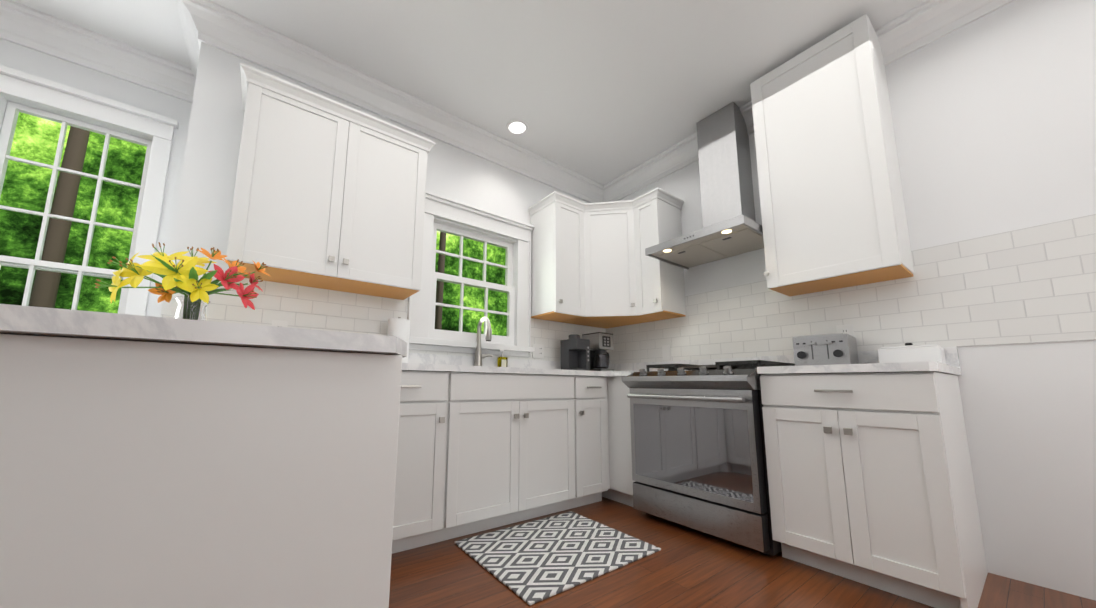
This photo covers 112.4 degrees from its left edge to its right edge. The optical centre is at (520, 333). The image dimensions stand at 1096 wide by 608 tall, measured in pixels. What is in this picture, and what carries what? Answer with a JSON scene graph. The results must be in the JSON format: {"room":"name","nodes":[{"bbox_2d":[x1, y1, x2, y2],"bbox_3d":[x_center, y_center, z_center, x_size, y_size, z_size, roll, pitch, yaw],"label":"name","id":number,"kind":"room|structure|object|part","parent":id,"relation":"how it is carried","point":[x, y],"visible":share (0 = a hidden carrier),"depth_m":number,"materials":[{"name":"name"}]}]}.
{"room":"kitchen","nodes":[
{"label":"kitchen","id":0,"kind":"room"},
{"bbox_2d":[0,39,191,316],"bbox_3d":[-3.215,-0.402,1.565,2.897,2.790,0.100,6,-10,-35],"label":"window trim","id":1,"kind":"structure","parent":0,"point":[37,63],"depth_m":2.21,"materials":[{"name":"white paint"}]},
{"bbox_2d":[0,65,178,315],"bbox_3d":[-2.857,-0.410,1.775,1.577,2.031,0.144,6,-10,-35],"label":"window","id":2,"kind":"structure","parent":1,"relation":"in","point":[158,128],"depth_m":2.12,"materials":[{"name":"white paint"}]},
{"bbox_3d":[-2.558,-0.354,2.027,0.574,1.790,0.072,6,-10,-35],"label":"window sash in the nook","id":3,"kind":"part","parent":2,"relation":"part of","materials":[{"name":"white wood"}]},
{"bbox_2d":[170,42,588,344],"bbox_3d":[-0.434,-0.206,2.772,3.253,2.790,0.100,6,-10,-35],"label":"wall","id":4,"kind":"structure","parent":0,"point":[207,189],"depth_m":1.99,"materials":[{"name":"white paint"}]},
{"bbox_2d":[226,62,435,299],"bbox_3d":[-1.050,-0.762,2.116,0.987,0.965,0.363,6,-10,-35],"label":"upper cabinet","id":5,"kind":"object","parent":4,"relation":"attached to","point":[329,194],"visible":0.98,"depth_m":1.95,"materials":[{"name":"white paint"}]},
{"bbox_2d":[160,272,605,361],"bbox_3d":[-0.449,-0.018,2.670,3.145,0.355,0.008,6,-10,-35],"label":"wall tile","id":6,"kind":"structure","parent":4,"relation":"attached to","point":[302,307],"depth_m":2.17,"materials":[{"name":"white tile"}]},
{"bbox_2d":[272,320,287,327],"bbox_3d":[-1.335,-0.014,2.024,0.074,0.120,0.008,6,-10,-35],"label":"electrical outlet","id":7,"kind":"object","parent":6,"relation":"attached to","point":[277,323],"visible":0.35,"depth_m":2.03,"materials":[{"name":"white plastic"}]},
{"bbox_2d":[532,344,543,358],"bbox_3d":[0.150,0.145,3.065,0.120,0.120,0.011,6,-10,-35],"label":"electrical outlet","id":8,"kind":"object","parent":6,"relation":"attached to","point":[538,352],"visible":1,"depth_m":3.06,"materials":[{"name":"white plastic"}]},
{"bbox_2d":[407,190,534,356],"bbox_3d":[-0.355,-0.407,2.815,1.054,1.125,0.165,6,-10,-35],"label":"window","id":9,"kind":"structure","parent":4,"relation":"in","point":[451,210],"depth_m":2.80,"materials":[{"name":"white paint"}]},
{"bbox_3d":[-0.366,-0.368,2.839,0.731,0.868,0.072,6,-10,-35],"label":"kitchen window sash","id":10,"kind":"part","parent":9,"relation":"part of","materials":[{"name":"white wood"}]},
{"bbox_2d":[528,187,685,327],"bbox_3d":[0.702,-0.617,3.037,0.968,0.965,0.873,6,-10,-35],"label":"upper cabinet","id":11,"kind":"object","parent":4,"relation":"attached to","point":[593,265],"visible":0.96,"depth_m":2.98,"materials":[{"name":"white paint"}]},
{"bbox_2d":[12,0,926,184],"bbox_3d":[-0.351,-1.962,0.481,6.050,0.060,5.500,6,-10,-35],"label":"ceiling","id":12,"kind":"structure","parent":0,"point":[603,92],"depth_m":2.17,"materials":[{"name":"white paint"}]},
{"bbox_2d":[0,0,1014,202],"bbox_3d":[-0.353,-1.851,0.466,5.850,0.165,5.300,6,-10,-35],"label":"crown molding","id":13,"kind":"structure","parent":12,"relation":"attached to","point":[210,23],"depth_m":2.21,"materials":[{"name":"white paint"}]},
{"bbox_2d":[506,119,528,135],"bbox_3d":[-0.025,-1.596,2.832,0.180,0.011,0.180,6,-10,-35],"label":"recessed light","id":14,"kind":"object","parent":12,"relation":"in","point":[517,127],"visible":1,"depth_m":2.82,"materials":[{"name":"white paint"}]},
{"bbox_2d":[389,497,1095,607],"bbox_3d":[-0.380,0.861,0.090,6.050,0.060,5.500,6,-10,-35],"label":"floor","id":15,"kind":"structure","parent":0,"point":[686,567],"depth_m":1.52,"materials":[{"name":"brown wood"}]},
{"bbox_2d":[0,334,115,607],"bbox_3d":[-1.706,0.463,0.728,1.149,0.876,1.584,6,-10,-35],"label":"base cabinet","id":16,"kind":"object","parent":15,"relation":"on","point":[54,395],"depth_m":0.52,"materials":[{"name":"white paint"}]},
{"bbox_2d":[0,304,960,376],"bbox_3d":[-0.258,0.062,1.435,4.249,0.137,2.205,6,-10,-35],"label":"countertop","id":17,"kind":"structure","parent":16,"relation":"on","point":[32,321],"depth_m":0.70,"materials":[{"name":"stone"}]},
{"bbox_2d":[175,297,209,320],"bbox_3d":[-1.282,-0.027,1.416,0.104,0.215,0.104,6,-10,-35],"label":"glass vase","id":18,"kind":"object","parent":17,"relation":"on","point":[187,308],"visible":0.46,"depth_m":1.39,"materials":[{"name":"clear glass"}]},
{"bbox_2d":[95,242,269,309],"bbox_3d":[-1.282,-0.168,1.427,0.496,0.379,0.312,6,-10,-35],"label":"flowers","id":19,"kind":"object","parent":18,"relation":"in","point":[182,275],"visible":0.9,"depth_m":1.40,"materials":[{"name":"yellow plant"}]},
{"bbox_2d":[387,317,409,362],"bbox_3d":[-0.761,0.050,2.274,0.156,0.310,0.156,6,-10,-35],"label":"paper towel","id":20,"kind":"object","parent":17,"relation":"on","point":[398,327],"visible":0.58,"depth_m":2.23,"materials":[{"name":"white paper"}]},
{"bbox_2d":[474,317,492,365],"bbox_3d":[-0.240,0.070,2.658,0.142,0.384,0.196,6,-10,-35],"label":"faucet","id":21,"kind":"object","parent":17,"relation":"on","point":[479,356],"visible":0.94,"depth_m":2.66,"materials":[{"name":"silver metal"}]},
{"bbox_2d":[498,349,507,366],"bbox_3d":[-0.137,0.202,2.787,0.066,0.162,0.040,6,-10,-35],"label":"soap bottle","id":22,"kind":"object","parent":17,"relation":"on","point":[502,361],"visible":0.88,"depth_m":2.77,"materials":[{"name":"glass"}]},
{"bbox_2d":[560,334,589,370],"bbox_3d":[0.450,0.165,3.017,0.146,0.309,0.198,6,-10,-35],"label":"brewer","id":23,"kind":"object","parent":17,"relation":"on","point":[575,351],"visible":0.98,"depth_m":2.98,"materials":[{"name":"grey plastic"}]},
{"bbox_2d":[582,332,613,370],"bbox_3d":[0.674,0.173,3.185,0.176,0.345,0.204,6,-10,-35],"label":"drip coffee maker","id":24,"kind":"object","parent":17,"relation":"on","point":[601,341],"visible":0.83,"depth_m":3.12,"materials":[{"name":"black plastic"}]},
{"bbox_2d":[592,350,609,368],"bbox_3d":[0.708,0.222,3.168,0.184,0.162,0.140,6,-10,-35],"label":"carafe","id":25,"kind":"object","parent":24,"relation":"on","point":[601,359],"visible":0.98,"depth_m":3.11,"materials":[{"name":"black glass"}]},
{"bbox_2d":[792,333,858,365],"bbox_3d":[1.698,0.105,2.042,0.290,0.184,0.234,7,-10,-40],"label":"toaster","id":26,"kind":"object","parent":17,"relation":"on","point":[832,349],"visible":0.81,"depth_m":1.96,"materials":[{"name":"silver metal"}]},
{"bbox_2d":[877,343,945,363],"bbox_3d":[1.961,0.109,1.841,0.110,0.127,0.220,6,-10,-35],"label":"appliance","id":27,"kind":"object","parent":17,"relation":"on","point":[909,352],"visible":0.81,"depth_m":1.80,"materials":[{"name":"white plastic"}]},
{"bbox_2d":[392,371,463,553],"bbox_3d":[-0.757,0.646,1.982,0.623,0.876,0.619,6,-10,-35],"label":"base cabinet","id":28,"kind":"object","parent":15,"relation":"on","point":[430,448],"depth_m":1.83,"materials":[{"name":"white paint"}]},
{"bbox_2d":[454,511,660,604],"bbox_3d":[0.179,1.075,1.854,0.820,0.012,0.650,6,-10,-35],"label":"mat","id":29,"kind":"object","parent":15,"relation":"on","point":[532,562],"visible":0.98,"depth_m":1.77,"materials":[{"name":"grey fabric"}]},
{"bbox_2d":[512,375,609,512],"bbox_3d":[0.294,0.759,2.720,0.406,0.876,0.619,6,-10,-35],"label":"base cabinet","id":30,"kind":"object","parent":15,"relation":"on","point":[560,437],"depth_m":2.33,"materials":[{"name":"white paint"}]},
{"bbox_2d":[602,376,635,506],"bbox_3d":[0.796,0.795,2.944,0.674,0.877,0.831,6,-10,-35],"label":"base cabinet","id":31,"kind":"object","parent":15,"relation":"on","point":[620,490],"visible":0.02,"depth_m":2.53,"materials":[{"name":"white paint"}]},
{"bbox_2d":[621,360,794,555],"bbox_3d":[1.201,0.665,2.260,0.798,0.956,0.764,6,-10,-35],"label":"range","id":32,"kind":"object","parent":15,"relation":"on","point":[698,452],"visible":0.83,"depth_m":1.98,"materials":[{"name":"silver metal"}]},
{"bbox_2d":[760,372,987,607],"bbox_3d":[1.632,0.635,1.730,0.730,0.877,0.588,6,-10,-35],"label":"base cabinet","id":33,"kind":"object","parent":15,"relation":"on","point":[870,480],"visible":1,"depth_m":1.49,"materials":[{"name":"white paint"}]},
{"bbox_2d":[618,0,1095,600],"bbox_3d":[2.237,-0.323,1.741,0.100,2.790,4.686,6,-10,-35],"label":"wall","id":34,"kind":"structure","parent":0,"point":[994,120],"depth_m":1.65,"materials":[{"name":"white paint"}]},
{"bbox_2d":[645,102,763,269],"bbox_3d":[1.319,-1.094,2.595,0.552,1.044,0.663,6,-10,-35],"label":"range hood","id":35,"kind":"object","parent":34,"relation":"attached to","point":[732,227],"visible":0.94,"depth_m":2.56,"materials":[{"name":"silver metal"}]},
{"bbox_2d":[750,14,913,295],"bbox_3d":[1.753,-0.957,2.124,0.359,1.358,0.561,6,-10,-35],"label":"upper cabinet","id":36,"kind":"object","parent":34,"relation":"attached to","point":[833,212],"visible":1,"depth_m":1.99,"materials":[{"name":"white paint"}]},
{"bbox_2d":[606,214,1095,363],"bbox_3d":[1.644,-0.107,2.458,0.008,0.513,2.778,6,-10,-35],"label":"wall tile","id":37,"kind":"structure","parent":34,"relation":"attached to","point":[1035,284],"depth_m":1.85,"materials":[{"name":"white tile"}]},
{"bbox_2d":[836,324,853,336],"bbox_3d":[1.869,0.007,2.105,0.008,0.120,0.074,6,-10,-35],"label":"electrical outlet","id":38,"kind":"object","parent":37,"relation":"attached to","point":[847,329],"visible":0.54,"depth_m":2.10,"materials":[{"name":"white plastic"}]},
{"bbox_3d":[-10.782,1.547,2.000,42.000,0.100,10.614,6,-10,-35],"label":"ground","id":39,"kind":"structure","parent":0,"visible":0},
{"bbox_2d":[29,126,89,307],"bbox_3d":[-8.000,-2.409,6.396,0.285,10.003,0.383,-5,-10,36],"label":"trunk","id":40,"kind":"object","parent":39,"relation":"on","point":[74,156],"depth_m":6.29,"materials":[{"name":"brown"}]},
{"bbox_2d":[0,112,506,335],"bbox_3d":[-7.854,-3.885,3.029,31.000,14.000,8.500,6,-10,-35],"label":"foliage","id":41,"kind":"object","parent":39,"relation":"on","point":[23,194],"depth_m":7.46,"materials":[{"name":"green plant"}]},
{"bbox_2d":[435,232,445,329],"bbox_3d":[-1.997,-1.966,9.155,0.193,10.002,0.305,-6,-10,39],"label":"trunk","id":42,"kind":"object","parent":39,"relation":"on","point":[441,259],"depth_m":8.98,"materials":[{"name":"brown wood"}]}
]}

